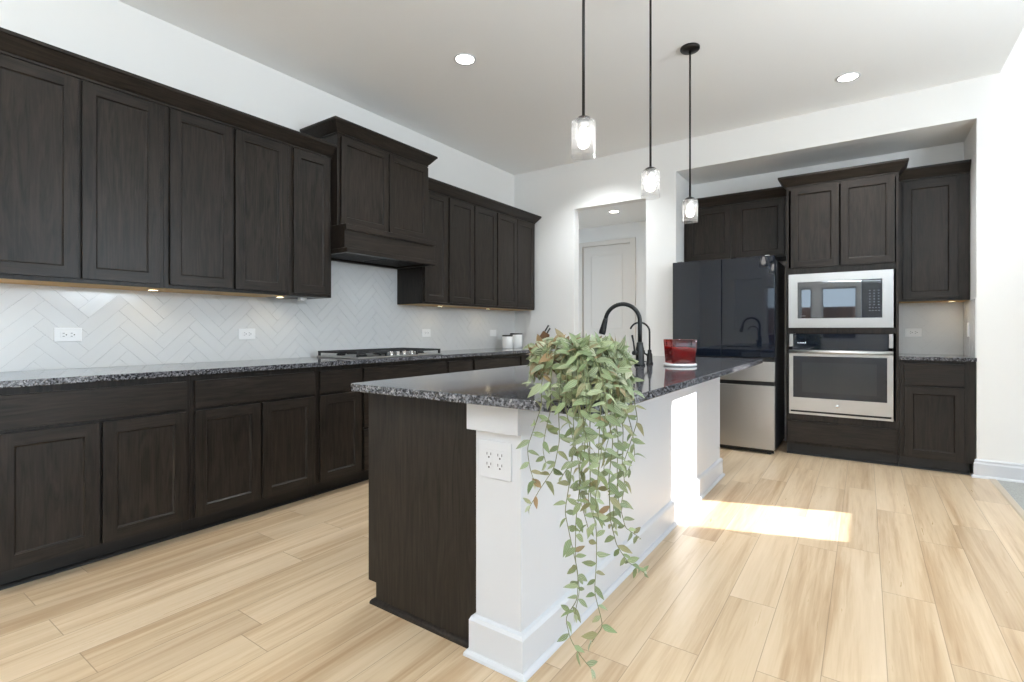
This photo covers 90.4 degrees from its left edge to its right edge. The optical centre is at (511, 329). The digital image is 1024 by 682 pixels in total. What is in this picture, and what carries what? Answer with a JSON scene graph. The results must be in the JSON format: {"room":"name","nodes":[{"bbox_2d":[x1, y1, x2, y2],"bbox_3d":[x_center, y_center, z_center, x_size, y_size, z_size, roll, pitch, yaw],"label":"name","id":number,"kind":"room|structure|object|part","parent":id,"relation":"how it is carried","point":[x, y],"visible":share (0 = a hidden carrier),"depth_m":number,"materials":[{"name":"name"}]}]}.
{"room":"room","nodes":[
{"label":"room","id":0,"kind":"room"},
{"bbox_2d":[0,0,513,371],"bbox_3d":[-2.589,-0.798,2.688,0.120,3.850,9.000,0,0,35],"label":"wall","id":1,"kind":"structure","parent":0,"point":[115,33],"depth_m":3.37,"materials":[{"name":"white paint"}]},
{"bbox_2d":[0,54,163,290],"bbox_3d":[-2.320,-0.755,2.662,0.349,1.036,0.754,0,0,35],"label":"upper cabinet","id":2,"kind":"object","parent":1,"relation":"attached to","point":[82,162],"visible":1,"depth_m":2.57,"materials":[{"name":"brown wood"}]},
{"bbox_3d":[-2.288,-0.762,2.420,0.020,1.005,0.344,0,0,35],"label":"door","id":3,"kind":"part","parent":2,"relation":"part of","materials":[{"name":"brown wood"}]},
{"bbox_3d":[-2.082,-0.762,2.716,0.020,1.005,0.344,0,0,35],"label":"door","id":4,"kind":"part","parent":2,"relation":"part of","materials":[{"name":"brown wood"}]},
{"bbox_2d":[0,27,336,158],"bbox_3d":[-1.857,-1.321,3.013,0.082,0.094,1.858,0,0,35],"label":"crown molding","id":5,"kind":"structure","parent":2,"relation":"attached to","point":[12,44],"depth_m":2.78,"materials":[{"name":"brown wood"}]},
{"bbox_2d":[141,106,288,296],"bbox_3d":[-1.887,-0.755,3.286,0.349,1.036,0.762,0,0,35],"label":"upper cabinet","id":6,"kind":"object","parent":1,"relation":"attached to","point":[226,189],"visible":0.98,"depth_m":3.14,"materials":[{"name":"brown wood"}]},
{"bbox_3d":[-1.854,-0.762,3.045,0.020,1.005,0.352,0,0,35],"label":"door","id":7,"kind":"part","parent":6,"relation":"part of","materials":[{"name":"brown wood"}]},
{"bbox_3d":[-1.647,-0.762,3.343,0.020,1.005,0.344,0,0,35],"label":"door","id":8,"kind":"part","parent":6,"relation":"part of","materials":[{"name":"brown wood"}]},
{"bbox_2d":[0,261,514,371],"bbox_3d":[-1.322,-0.177,4.398,0.007,0.780,4.744,0,0,35],"label":"backsplash","id":9,"kind":"structure","parent":1,"relation":"attached to","point":[362,311],"depth_m":3.44,"materials":[{"name":"white tile"}]},
{"bbox_2d":[54,328,81,341],"bbox_3d":[-2.434,0.026,2.785,0.008,0.076,0.120,0,0,35],"label":"outlet","id":10,"kind":"object","parent":9,"relation":"attached to","point":[60,334],"visible":1,"depth_m":2.78,"materials":[{"name":"white plastic"}]},
{"bbox_2d":[60,332,75,337],"bbox_3d":[-2.431,0.026,2.783,0.001,0.033,0.068,0,0,35],"label":"receptacle","id":11,"kind":"object","parent":10,"relation":"attached to","point":[62,334],"depth_m":2.78,"materials":[{"name":"grey plastic"}]},
{"bbox_2d":[238,329,254,338],"bbox_3d":[-1.873,0.028,3.591,0.008,0.076,0.120,0,0,35],"label":"outlet","id":12,"kind":"object","parent":9,"relation":"attached to","point":[242,333],"visible":1,"depth_m":3.59,"materials":[{"name":"white plastic"}]},
{"bbox_2d":[242,332,251,335],"bbox_3d":[-1.871,0.028,3.590,0.001,0.033,0.068,0,0,35],"label":"receptacle","id":13,"kind":"object","parent":12,"relation":"attached to","point":[243,333],"depth_m":3.59,"materials":[{"name":"grey plastic"}]},
{"bbox_2d":[422,329,430,336],"bbox_3d":[-0.853,0.030,5.059,0.008,0.076,0.120,0,0,35],"label":"outlet","id":14,"kind":"object","parent":9,"relation":"attached to","point":[425,332],"visible":1,"depth_m":5.06,"materials":[{"name":"white plastic"}]},
{"bbox_2d":[490,330,495,335],"bbox_3d":[-0.221,0.035,5.969,0.008,0.076,0.120,0,0,35],"label":"outlet","id":15,"kind":"object","parent":9,"relation":"attached to","point":[492,332],"visible":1,"depth_m":5.96,"materials":[{"name":"white plastic"}]},
{"bbox_2d":[269,146,330,298],"bbox_3d":[-1.572,-0.756,3.739,0.349,1.034,0.340,0,0,35],"label":"upper cabinet","id":16,"kind":"object","parent":1,"relation":"attached to","point":[309,173],"visible":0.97,"depth_m":3.63,"materials":[{"name":"brown wood"}]},
{"bbox_3d":[-1.434,-0.762,3.648,0.020,1.005,0.297,0,0,35],"label":"door","id":17,"kind":"part","parent":16,"relation":"part of","materials":[{"name":"brown wood"}]},
{"bbox_2d":[321,133,427,239],"bbox_3d":[-1.176,-1.115,4.247,0.419,0.675,0.945,0,0,35],"label":"upper cabinet","id":18,"kind":"object","parent":1,"relation":"attached to","point":[372,187],"visible":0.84,"depth_m":4.05,"materials":[{"name":"brown wood"}]},
{"bbox_3d":[-1.140,-1.113,3.949,0.020,0.644,0.453,0,0,35],"label":"door","id":19,"kind":"part","parent":18,"relation":"part of","materials":[{"name":"brown wood"}]},
{"bbox_2d":[300,116,437,166],"bbox_3d":[-1.151,-1.501,4.230,0.442,0.094,1.070,0,0,35],"label":"crown molding","id":20,"kind":"structure","parent":18,"relation":"attached to","point":[333,125],"depth_m":3.93,"materials":[{"name":"brown wood"}]},
{"bbox_3d":[-0.876,-1.113,4.328,0.020,0.644,0.444,0,0,35],"label":"door","id":21,"kind":"part","parent":18,"relation":"part of","materials":[{"name":"brown wood"}]},
{"bbox_2d":[331,223,436,268],"bbox_3d":[-1.138,-0.672,4.221,0.511,0.209,0.945,0,0,35],"label":"range hood","id":22,"kind":"object","parent":1,"relation":"attached to","point":[354,244],"visible":0.82,"depth_m":4.05,"materials":[{"name":"brown wood"}]},
{"bbox_2d":[397,190,447,305],"bbox_3d":[-0.839,-0.755,4.793,0.349,1.036,0.336,0,0,35],"label":"upper cabinet","id":23,"kind":"object","parent":1,"relation":"attached to","point":[427,285],"visible":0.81,"depth_m":4.70,"materials":[{"name":"brown wood"}]},
{"bbox_3d":[-0.703,-0.762,4.700,0.020,1.005,0.307,0,0,35],"label":"door","id":24,"kind":"part","parent":23,"relation":"part of","materials":[{"name":"brown wood"}]},
{"bbox_2d":[431,197,496,308],"bbox_3d":[-0.521,-0.755,5.251,0.349,1.036,0.776,0,0,35],"label":"upper cabinet","id":25,"kind":"object","parent":1,"relation":"attached to","point":[472,229],"visible":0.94,"depth_m":5.11,"materials":[{"name":"brown wood"}]},
{"bbox_3d":[-0.494,-0.762,5.000,0.020,1.005,0.368,0,0,35],"label":"door","id":26,"kind":"part","parent":25,"relation":"part of","materials":[{"name":"brown wood"}]},
{"bbox_3d":[-0.276,-0.762,5.315,0.020,1.005,0.369,0,0,35],"label":"door","id":27,"kind":"part","parent":25,"relation":"part of","materials":[{"name":"brown wood"}]},
{"bbox_2d":[479,213,534,310],"bbox_3d":[-0.078,-0.755,5.889,0.349,1.036,0.776,0,0,35],"label":"upper cabinet","id":28,"kind":"object","parent":1,"relation":"attached to","point":[515,237],"visible":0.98,"depth_m":5.75,"materials":[{"name":"brown wood"}]},
{"bbox_2d":[428,177,540,223],"bbox_3d":[-0.350,-1.321,5.438,0.377,0.094,1.952,0,0,35],"label":"crown molding","id":29,"kind":"structure","parent":28,"relation":"attached to","point":[436,186],"depth_m":5.18,"materials":[{"name":"brown wood"}]},
{"bbox_3d":[-0.053,-0.762,5.636,0.020,1.005,0.369,0,0,35],"label":"door","id":30,"kind":"part","parent":28,"relation":"part of","materials":[{"name":"brown wood"}]},
{"bbox_3d":[0.161,-0.762,5.943,0.020,1.005,0.360,0,0,35],"label":"door","id":31,"kind":"part","parent":28,"relation":"part of","materials":[{"name":"brown wood"}]},
{"bbox_2d":[0,441,1023,681],"bbox_3d":[-0.643,1.177,2.675,5.690,0.100,11.200,0,0,35],"label":"floor","id":32,"kind":"structure","parent":0,"point":[792,567],"depth_m":2.10,"materials":[{"name":"brown wood"}]},
{"bbox_2d":[0,376,189,590],"bbox_3d":[-2.200,0.685,2.590,0.629,0.884,0.772,0,0,35],"label":"base cabinet","id":33,"kind":"object","parent":32,"relation":"on","point":[91,472],"visible":0.98,"depth_m":2.37,"materials":[{"name":"brown wood"}]},
{"bbox_3d":[-2.056,0.727,2.263,0.020,0.577,0.350,0,0,35],"label":"door","id":34,"kind":"part","parent":33,"relation":"part of","materials":[{"name":"brown wood"}]},
{"bbox_3d":[-1.949,0.348,2.417,0.020,0.146,0.725,0,0,35],"label":"drawer","id":35,"kind":"part","parent":33,"relation":"part of","materials":[{"name":"brown wood"}]},
{"bbox_3d":[-1.846,0.727,2.566,0.020,0.577,0.363,0,0,35],"label":"door","id":36,"kind":"part","parent":33,"relation":"part of","materials":[{"name":"brown wood"}]},
{"bbox_2d":[0,347,529,387],"bbox_3d":[-1.065,0.228,4.209,0.643,0.030,4.758,0,0,35],"label":"countertop","id":37,"kind":"structure","parent":33,"relation":"on","point":[12,379],"depth_m":2.89,"materials":[{"name":"stone"}]},
{"bbox_2d":[317,348,441,358],"bbox_3d":[-1.067,0.188,4.194,0.510,0.050,0.890,0,0,35],"label":"cooktop","id":38,"kind":"object","parent":37,"relation":"in","point":[380,352],"visible":0.99,"depth_m":4.02,"materials":[{"name":"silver metal"}]},
{"bbox_2d":[317,352,441,358],"bbox_3d":[-1.067,0.206,4.194,0.510,0.012,0.890,0,0,35],"label":"tray","id":39,"kind":"object","parent":38,"relation":"on","point":[390,354],"depth_m":3.99,"materials":[{"name":"silver metal"}]},
{"bbox_2d":[502,335,512,348],"bbox_3d":[-0.052,0.136,5.882,0.125,0.154,0.125,0,0,35],"label":"canister","id":40,"kind":"object","parent":37,"relation":"on","point":[507,340],"visible":1,"depth_m":5.83,"materials":[{"name":"white ceramic"}]},
{"bbox_2d":[510,333,521,347],"bbox_3d":[0.051,0.126,6.084,0.150,0.174,0.150,0,0,35],"label":"canister","id":41,"kind":"object","parent":37,"relation":"on","point":[517,337],"visible":0.91,"depth_m":6.01,"materials":[{"name":"white ceramic"}]},
{"bbox_2d":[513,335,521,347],"bbox_3d":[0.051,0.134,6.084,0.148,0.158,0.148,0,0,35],"label":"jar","id":42,"kind":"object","parent":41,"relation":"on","point":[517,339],"depth_m":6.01,"materials":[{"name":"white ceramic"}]},
{"bbox_2d":[535,325,550,345],"bbox_3d":[0.358,0.076,5.852,0.179,0.273,0.100,0,0,3],"label":"knife block","id":43,"kind":"object","parent":37,"relation":"on","point":[544,334],"visible":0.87,"depth_m":5.80,"materials":[{"name":"brown wood"}]},
{"bbox_2d":[182,367,315,534],"bbox_3d":[-1.760,0.685,3.222,0.629,0.884,0.766,0,0,35],"label":"base cabinet","id":44,"kind":"object","parent":32,"relation":"on","point":[253,433],"visible":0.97,"depth_m":3.00,"materials":[{"name":"brown wood"}]},
{"bbox_3d":[-1.614,0.727,2.899,0.020,0.577,0.362,0,0,35],"label":"door","id":45,"kind":"part","parent":44,"relation":"part of","materials":[{"name":"brown wood"}]},
{"bbox_3d":[-1.510,0.348,3.048,0.020,0.146,0.726,0,0,35],"label":"drawer","id":46,"kind":"part","parent":44,"relation":"part of","materials":[{"name":"brown wood"}]},
{"bbox_3d":[-1.404,0.727,3.202,0.020,0.577,0.352,0,0,35],"label":"door","id":47,"kind":"part","parent":44,"relation":"part of","materials":[{"name":"brown wood"}]},
{"bbox_2d":[308,364,360,496],"bbox_3d":[-1.437,0.685,3.688,0.629,0.884,0.366,0,0,35],"label":"base cabinet","id":48,"kind":"object","parent":32,"relation":"on","point":[338,408],"visible":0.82,"depth_m":3.50,"materials":[{"name":"brown wood"}]},
{"bbox_3d":[-1.184,0.348,3.517,0.020,0.146,0.335,0,0,35],"label":"drawer","id":49,"kind":"part","parent":48,"relation":"part of","materials":[{"name":"brown wood"}]},
{"bbox_3d":[-1.184,0.727,3.517,0.020,0.577,0.335,0,0,35],"label":"door","id":50,"kind":"part","parent":48,"relation":"part of","materials":[{"name":"brown wood"}]},
{"bbox_2d":[353,358,445,483],"bbox_3d":[-1.074,0.685,4.209,0.629,0.884,0.902,0,0,35],"label":"base cabinet","id":51,"kind":"object","parent":32,"relation":"on","point":[400,369],"visible":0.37,"depth_m":3.81,"materials":[{"name":"brown wood"}]},
{"bbox_3d":[-0.826,0.869,4.033,0.020,0.293,0.870,0,0,35],"label":"drawer","id":52,"kind":"part","parent":51,"relation":"part of","materials":[{"name":"brown wood"}]},
{"bbox_3d":[-0.826,0.571,4.033,0.020,0.266,0.870,0,0,35],"label":"drawer","id":53,"kind":"part","parent":51,"relation":"part of","materials":[{"name":"brown wood"}]},
{"bbox_3d":[-0.826,0.348,4.033,0.020,0.146,0.870,0,0,35],"label":"drawer","id":54,"kind":"part","parent":51,"relation":"part of","materials":[{"name":"brown wood"}]},
{"bbox_2d":[446,357,471,372],"bbox_3d":[-0.714,0.685,4.727,0.629,0.884,0.358,0,0,35],"label":"base cabinet","id":55,"kind":"object","parent":32,"relation":"on","point":[459,364],"visible":0.15,"depth_m":4.53,"materials":[{"name":"brown wood"}]},
{"bbox_2d":[472,353,518,370],"bbox_3d":[-0.390,0.685,5.193,0.629,0.884,0.775,0,0,35],"label":"base cabinet","id":56,"kind":"object","parent":32,"relation":"on","point":[504,360],"visible":0.11,"depth_m":4.97,"materials":[{"name":"brown wood"}]},
{"bbox_2d":[519,353,529,365],"bbox_3d":[0.048,0.685,5.824,0.629,0.884,0.759,0,0,35],"label":"base cabinet","id":57,"kind":"object","parent":32,"relation":"on","point":[522,356],"visible":0.04,"depth_m":5.39,"materials":[{"name":"brown wood"}]},
{"bbox_2d":[369,377,724,681],"bbox_3d":[0.512,0.685,3.011,0.815,0.884,2.836,0,0,35],"label":"kitchen island","id":58,"kind":"object","parent":32,"relation":"on","point":[456,554],"visible":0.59,"depth_m":1.91,"materials":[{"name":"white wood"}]},
{"bbox_3d":[-0.351,0.685,1.961,0.590,0.884,0.020,0,0,35],"label":"panel","id":59,"kind":"part","parent":58,"relation":"part of","materials":[{"name":"brown wood"}]},
{"bbox_2d":[479,439,511,481],"bbox_3d":[-0.058,0.439,1.715,0.136,0.128,0.008,0,0,35],"label":"outlet","id":60,"kind":"object","parent":58,"relation":"attached to","point":[495,457],"visible":1,"depth_m":1.71,"materials":[{"name":"white plastic"}]},
{"bbox_2d":[485,449,492,469],"bbox_3d":[-0.078,0.439,1.726,0.033,0.068,0.001,0,0,35],"label":"receptacle","id":61,"kind":"object","parent":60,"relation":"attached to","point":[488,452],"depth_m":1.73,"materials":[{"name":"grey plastic"}]},
{"bbox_2d":[496,450,503,471],"bbox_3d":[-0.040,0.439,1.700,0.033,0.068,0.001,0,0,35],"label":"receptacle","id":62,"kind":"object","parent":60,"relation":"attached to","point":[499,453],"depth_m":1.70,"materials":[{"name":"grey plastic"}]},
{"bbox_2d":[351,355,762,414],"bbox_3d":[0.598,0.228,2.885,1.080,0.030,2.840,0,0,35],"label":"island countertop","id":63,"kind":"structure","parent":58,"relation":"on","point":[496,387],"depth_m":2.02,"materials":[{"name":"stone"}]},
{"bbox_2d":[516,328,648,678],"bbox_3d":[0.202,0.464,1.537,0.366,0.942,0.440,0,0,31],"label":"potted plant","id":64,"kind":"object","parent":63,"relation":"on","point":[577,370],"visible":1,"depth_m":1.41,"materials":[{"name":"green plant"}]},
{"bbox_3d":[0.198,0.134,1.577,0.230,0.156,0.230,0,0,35],"label":"pot","id":65,"kind":"part","parent":64,"relation":"part of","materials":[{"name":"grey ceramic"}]},
{"bbox_2d":[599,302,644,365],"bbox_3d":[0.673,0.021,3.114,0.285,0.383,0.094,0,0,35],"label":"faucet","id":66,"kind":"object","parent":63,"relation":"on","point":[639,352],"visible":1,"depth_m":3.06,"materials":[{"name":"black metal"}]},
{"bbox_3d":[0.677,-0.049,3.109,0.235,0.244,0.025,0,0,26],"label":"spout","id":67,"kind":"part","parent":66,"relation":"part of","materials":[{"name":"black metal"}]},
{"bbox_3d":[0.731,0.089,3.041,0.044,0.121,0.026,0,0,-29],"label":"lever","id":68,"kind":"part","parent":66,"relation":"part of","materials":[{"name":"black metal"}]},
{"bbox_2d":[630,322,652,363],"bbox_3d":[0.814,0.080,3.199,0.147,0.266,0.054,0,0,18],"label":"tap","id":69,"kind":"object","parent":63,"relation":"on","point":[649,354],"visible":0.88,"depth_m":3.18,"materials":[{"name":"black metal"}]},
{"bbox_3d":[0.810,0.035,3.214,0.131,0.177,0.011,0,0,26],"label":"spout","id":70,"kind":"part","parent":69,"relation":"part of","materials":[{"name":"black metal"}]},
{"bbox_2d":[663,363,696,366],"bbox_3d":[0.996,0.204,3.010,0.190,0.016,0.190,0,0,35],"label":"trivet","id":71,"kind":"object","parent":63,"relation":"on","point":[664,364],"visible":0.79,"depth_m":2.93,"materials":[{"name":"white ceramic"}]},
{"bbox_2d":[663,339,696,363],"bbox_3d":[0.996,0.126,3.010,0.156,0.140,0.156,0,0,-1],"label":"candle","id":72,"kind":"object","parent":71,"relation":"on","point":[677,351],"visible":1,"depth_m":2.94,"materials":[{"name":"red glass"}]},
{"bbox_3d":[0.743,1.057,2.851,0.255,0.140,2.836,0,0,35],"label":"baseboard","id":73,"kind":"part","parent":58,"relation":"part of","materials":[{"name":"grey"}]},
{"bbox_2d":[673,255,784,453],"bbox_3d":[2.188,0.224,5.114,0.912,1.806,0.735,0,0,35],"label":"refrigerator","id":74,"kind":"object","parent":32,"relation":"on","point":[734,307],"visible":0.72,"depth_m":4.75,"materials":[{"name":"grey metal"}]},
{"bbox_3d":[1.808,-0.209,4.963,0.460,0.922,0.055,0,0,35],"label":"door","id":75,"kind":"part","parent":74,"relation":"part of","materials":[{"name":"black glass"}]},
{"bbox_3d":[1.994,0.794,4.834,0.912,0.575,0.055,0,0,35],"label":"drawer","id":76,"kind":"part","parent":74,"relation":"part of","materials":[{"name":"silver metal"}]},
{"bbox_3d":[1.994,0.379,4.834,0.912,0.176,0.055,0,0,35],"label":"drawer","id":77,"kind":"part","parent":74,"relation":"part of","materials":[{"name":"silver metal"}]},
{"bbox_3d":[2.184,-0.209,4.702,0.448,0.922,0.055,0,0,35],"label":"door","id":78,"kind":"part","parent":74,"relation":"part of","materials":[{"name":"black glass"}]},
{"bbox_2d":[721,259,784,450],"bbox_3d":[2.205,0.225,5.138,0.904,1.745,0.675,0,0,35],"label":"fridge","id":79,"kind":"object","parent":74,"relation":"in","point":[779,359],"depth_m":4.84,"materials":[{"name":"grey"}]},
{"bbox_2d":[786,173,898,465],"bbox_3d":[3.001,-0.081,4.635,0.818,2.416,0.617,0,0,35],"label":"tall cabinet","id":80,"kind":"object","parent":32,"relation":"on","point":[853,224],"visible":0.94,"depth_m":4.37,"materials":[{"name":"brown wood"}]},
{"bbox_3d":[2.676,-0.916,4.497,0.367,0.714,0.020,0,0,35],"label":"door","id":81,"kind":"part","parent":80,"relation":"part of","materials":[{"name":"brown wood"}]},
{"bbox_2d":[682,158,970,210],"bbox_3d":[2.684,-1.329,4.639,2.285,0.110,0.347,0,0,35],"label":"crown molding","id":82,"kind":"structure","parent":80,"relation":"on","point":[899,165],"depth_m":4.37,"materials":[{"name":"brown wood"}]},
{"bbox_2d":[789,334,892,421],"bbox_3d":[2.969,0.394,4.600,0.754,0.717,0.636,0,0,35],"label":"wall oven","id":83,"kind":"object","parent":80,"relation":"in","point":[832,375],"visible":1,"depth_m":4.37,"materials":[{"name":"grey metal"}]},
{"bbox_3d":[2.832,0.104,4.403,0.694,0.139,0.040,0,0,35],"label":"control panel","id":84,"kind":"part","parent":83,"relation":"part of","materials":[{"name":"black glass"}]},
{"bbox_3d":[2.824,0.735,4.391,0.754,0.034,0.024,0,0,35],"label":"trim","id":85,"kind":"part","parent":83,"relation":"part of","materials":[{"name":"silver metal"}]},
{"bbox_2d":[789,269,893,327],"bbox_3d":[2.964,-0.260,4.595,0.760,0.478,0.531,0,0,35],"label":"microwave","id":86,"kind":"object","parent":80,"relation":"in","point":[853,299],"visible":1,"depth_m":4.36,"materials":[{"name":"silver metal"}]},
{"bbox_3d":[2.768,-0.266,4.439,0.474,0.323,0.050,0,0,35],"label":"door","id":87,"kind":"part","parent":86,"relation":"part of","materials":[{"name":"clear glass"}]},
{"bbox_2d":[869,290,879,310],"bbox_3d":[3.020,-0.247,4.233,0.074,0.174,0.001,0,0,35],"label":"keypad","id":88,"kind":"object","parent":86,"relation":"attached to","point":[874,295],"depth_m":4.23,"materials":[{"name":"grey plastic"}]},
{"bbox_3d":[2.829,0.907,4.390,0.784,0.185,0.020,0,0,35],"label":"drawer","id":89,"kind":"part","parent":80,"relation":"part of","materials":[{"name":"brown wood"}]},
{"bbox_3d":[2.990,-0.916,4.279,0.373,0.714,0.020,0,0,35],"label":"door","id":90,"kind":"part","parent":80,"relation":"part of","materials":[{"name":"brown wood"}]},
{"bbox_2d":[899,360,975,474],"bbox_3d":[3.531,0.685,4.266,0.469,0.884,0.617,0,0,35],"label":"base cabinet","id":91,"kind":"object","parent":32,"relation":"on","point":[937,399],"visible":0.95,"depth_m":4.02,"materials":[{"name":"brown wood"}]},
{"bbox_3d":[3.345,0.353,4.032,0.368,0.168,0.020,0,0,35],"label":"drawer","id":92,"kind":"part","parent":91,"relation":"part of","materials":[{"name":"brown wood"}]},
{"bbox_3d":[3.345,0.737,4.032,0.368,0.564,0.020,0,0,35],"label":"door","id":93,"kind":"part","parent":91,"relation":"part of","materials":[{"name":"brown wood"}]},
{"bbox_2d":[899,353,976,361],"bbox_3d":[3.528,0.228,4.261,0.472,0.030,0.624,0,0,35],"label":"countertop","id":94,"kind":"structure","parent":91,"relation":"on","point":[902,356],"depth_m":4.08,"materials":[{"name":"stone"}]},
{"bbox_2d":[118,0,1023,174],"bbox_3d":[0.006,-2.328,0.885,6.200,0.790,9.000,0,0,35],"label":"ceiling","id":95,"kind":"structure","parent":0,"point":[514,110],"depth_m":3.58,"materials":[{"name":"white paint"}]},
{"bbox_2d":[454,53,475,64],"bbox_3d":[-0.335,-1.929,3.623,0.160,0.006,0.160,0,0,35],"label":"recessed light","id":96,"kind":"object","parent":95,"relation":"in","point":[462,58],"visible":1,"depth_m":3.62,"materials":[{"name":"grey"}]},
{"bbox_2d":[575,0,591,148],"bbox_3d":[0.304,-1.336,2.162,0.128,1.194,0.128,0,0,35],"label":"pendant light","id":97,"kind":"object","parent":95,"relation":"hanging from","point":[583,121],"visible":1,"depth_m":2.16,"materials":[{"name":"brown metal"}]},
{"bbox_2d":[578,119,588,128],"bbox_3d":[0.304,-0.875,2.162,0.048,0.028,0.048,0,0,35],"label":"socket","id":98,"kind":"object","parent":97,"relation":"attached to","point":[582,123],"depth_m":2.14,"materials":[{"name":"silver metal"}]},
{"bbox_3d":[0.304,-1.409,2.162,0.012,0.998,0.012,0,0,35],"label":"rod","id":99,"kind":"part","parent":97,"relation":"part of","materials":[{"name":"brown metal"}]},
{"bbox_3d":[0.304,-0.816,2.162,0.052,0.088,0.052,0,0,35],"label":"bulb","id":100,"kind":"part","parent":97,"relation":"part of","materials":[{"name":"white glass"}]},
{"bbox_2d":[644,0,656,191],"bbox_3d":[0.773,-1.336,2.837,0.128,1.194,0.128,0,0,35],"label":"pendant light","id":101,"kind":"object","parent":95,"relation":"hanging from","point":[650,171],"visible":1,"depth_m":2.83,"materials":[{"name":"brown metal"}]},
{"bbox_2d":[646,169,654,176],"bbox_3d":[0.773,-0.875,2.837,0.048,0.028,0.048,0,0,35],"label":"socket","id":102,"kind":"object","parent":101,"relation":"attached to","point":[649,172],"depth_m":2.82,"materials":[{"name":"silver metal"}]},
{"bbox_3d":[0.773,-1.409,2.837,0.012,0.998,0.012,0,0,35],"label":"rod","id":103,"kind":"part","parent":101,"relation":"part of","materials":[{"name":"brown metal"}]},
{"bbox_3d":[0.773,-0.816,2.837,0.052,0.088,0.052,0,0,35],"label":"bulb","id":104,"kind":"part","parent":101,"relation":"part of","materials":[{"name":"white glass"}]},
{"bbox_2d":[680,42,699,216],"bbox_3d":[1.219,-1.336,3.478,0.128,1.194,0.128,0,0,35],"label":"pendant light","id":105,"kind":"object","parent":95,"relation":"hanging from","point":[689,49],"visible":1,"depth_m":3.47,"materials":[{"name":"brown metal"}]},
{"bbox_2d":[686,199,693,204],"bbox_3d":[1.219,-0.875,3.478,0.048,0.028,0.048,0,0,35],"label":"socket","id":106,"kind":"object","parent":105,"relation":"attached to","point":[688,201],"depth_m":3.46,"materials":[{"name":"silver metal"}]},
{"bbox_3d":[1.219,-1.409,3.478,0.012,0.998,0.012,0,0,35],"label":"rod","id":107,"kind":"part","parent":105,"relation":"part of","materials":[{"name":"brown metal"}]},
{"bbox_3d":[1.219,-0.816,3.478,0.052,0.088,0.052,0,0,35],"label":"bulb","id":108,"kind":"part","parent":105,"relation":"part of","materials":[{"name":"white glass"}]},
{"bbox_2d":[836,72,860,82],"bbox_3d":[2.567,-1.929,3.881,0.160,0.006,0.160,0,0,35],"label":"recessed light","id":109,"kind":"object","parent":95,"relation":"in","point":[847,77],"visible":1,"depth_m":3.88,"materials":[{"name":"grey"}]},
{"bbox_2d":[579,221,645,354],"bbox_3d":[0.978,-0.298,7.102,3.300,2.850,2.080,0,0,35],"label":"wall","id":110,"kind":"structure","parent":0,"point":[634,229],"depth_m":7.62,"materials":[{"name":"white paint"}]},
{"bbox_2d":[583,243,629,353],"bbox_3d":[1.458,-0.101,7.907,0.790,2.435,0.110,0,0,35],"label":"door","id":111,"kind":"structure","parent":110,"relation":"in","point":[606,269],"depth_m":7.91,"materials":[{"name":"beige paint"}]},
{"bbox_3d":[1.467,-0.136,7.920,0.530,2.085,0.008,0,0,35],"label":"panel moulding","id":112,"kind":"part","parent":111,"relation":"part of","materials":[{"name":"beige paint"}]},
{"bbox_2d":[579,237,635,354],"bbox_3d":[1.456,-0.133,7.903,0.970,2.520,0.018,0,0,35],"label":"trim","id":113,"kind":"structure","parent":110,"relation":"attached to","point":[632,241],"depth_m":7.66,"materials":[{"name":"beige paint"}]},
{"bbox_2d":[579,201,645,228],"bbox_3d":[0.941,-1.673,7.067,3.080,0.100,1.980,0,0,35],"label":"ceiling","id":114,"kind":"structure","parent":0,"point":[631,212],"depth_m":7.20,"materials":[{"name":"white paint"}]},
{"bbox_2d":[514,28,1023,471],"bbox_3d":[2.730,-0.798,4.910,6.320,3.850,0.720,0,0,35],"label":"wall","id":115,"kind":"structure","parent":0,"point":[980,120],"depth_m":4.50,"materials":[{"name":"white paint"}]},
{"bbox_2d":[684,197,785,261],"bbox_3d":[2.333,-0.991,5.264,0.995,0.565,0.348,0,0,35],"label":"upper cabinet","id":116,"kind":"object","parent":115,"relation":"attached to","point":[756,228],"visible":0.91,"depth_m":5.11,"materials":[{"name":"brown wood"}]},
{"bbox_3d":[2.040,-0.992,5.268,0.430,0.533,0.020,0,0,35],"label":"door","id":117,"kind":"part","parent":116,"relation":"part of","materials":[{"name":"brown wood"}]},
{"bbox_3d":[2.434,-0.992,4.994,0.430,0.533,0.020,0,0,35],"label":"door","id":118,"kind":"part","parent":116,"relation":"part of","materials":[{"name":"brown wood"}]},
{"bbox_2d":[899,173,969,302],"bbox_3d":[3.608,-0.758,4.378,0.469,1.030,0.348,0,0,35],"label":"upper cabinet","id":119,"kind":"object","parent":115,"relation":"attached to","point":[934,213],"visible":0.85,"depth_m":4.23,"materials":[{"name":"brown wood"}]},
{"bbox_2d":[899,299,975,357],"bbox_3d":[3.537,-0.014,4.275,0.472,0.454,0.599,0,0,35],"label":"backsplash","id":120,"kind":"structure","parent":115,"relation":"attached to","point":[943,325],"depth_m":4.47,"materials":[{"name":"white tile"}]},
{"bbox_2d":[905,328,921,336],"bbox_3d":[3.613,0.022,4.574,0.120,0.076,0.008,0,0,35],"label":"outlet","id":121,"kind":"object","parent":120,"relation":"attached to","point":[909,332],"visible":1,"depth_m":4.57,"materials":[{"name":"white plastic"}]},
{"bbox_2d":[970,459,1023,482],"bbox_3d":[4.324,1.057,3.357,1.931,0.140,0.052,0,0,35],"label":"baseboard","id":122,"kind":"structure","parent":115,"relation":"attached to","point":[983,469],"depth_m":3.81,"materials":[{"name":"grey"}]},
{"bbox_2d":[989,479,1023,520],"bbox_3d":[1.065,1.123,0.149,0.044,0.009,8.960,0,0,35],"label":"trim","id":123,"kind":"structure","parent":115,"relation":"attached to","point":[1000,488],"depth_m":3.38,"materials":[{"name":"beige wood"}]},
{"bbox_2d":[998,480,1023,509],"bbox_3d":[1.808,1.175,-0.368,1.810,0.104,9.000,0,0,35],"label":"floor","id":124,"kind":"structure","parent":0,"point":[1015,489],"depth_m":3.56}
]}

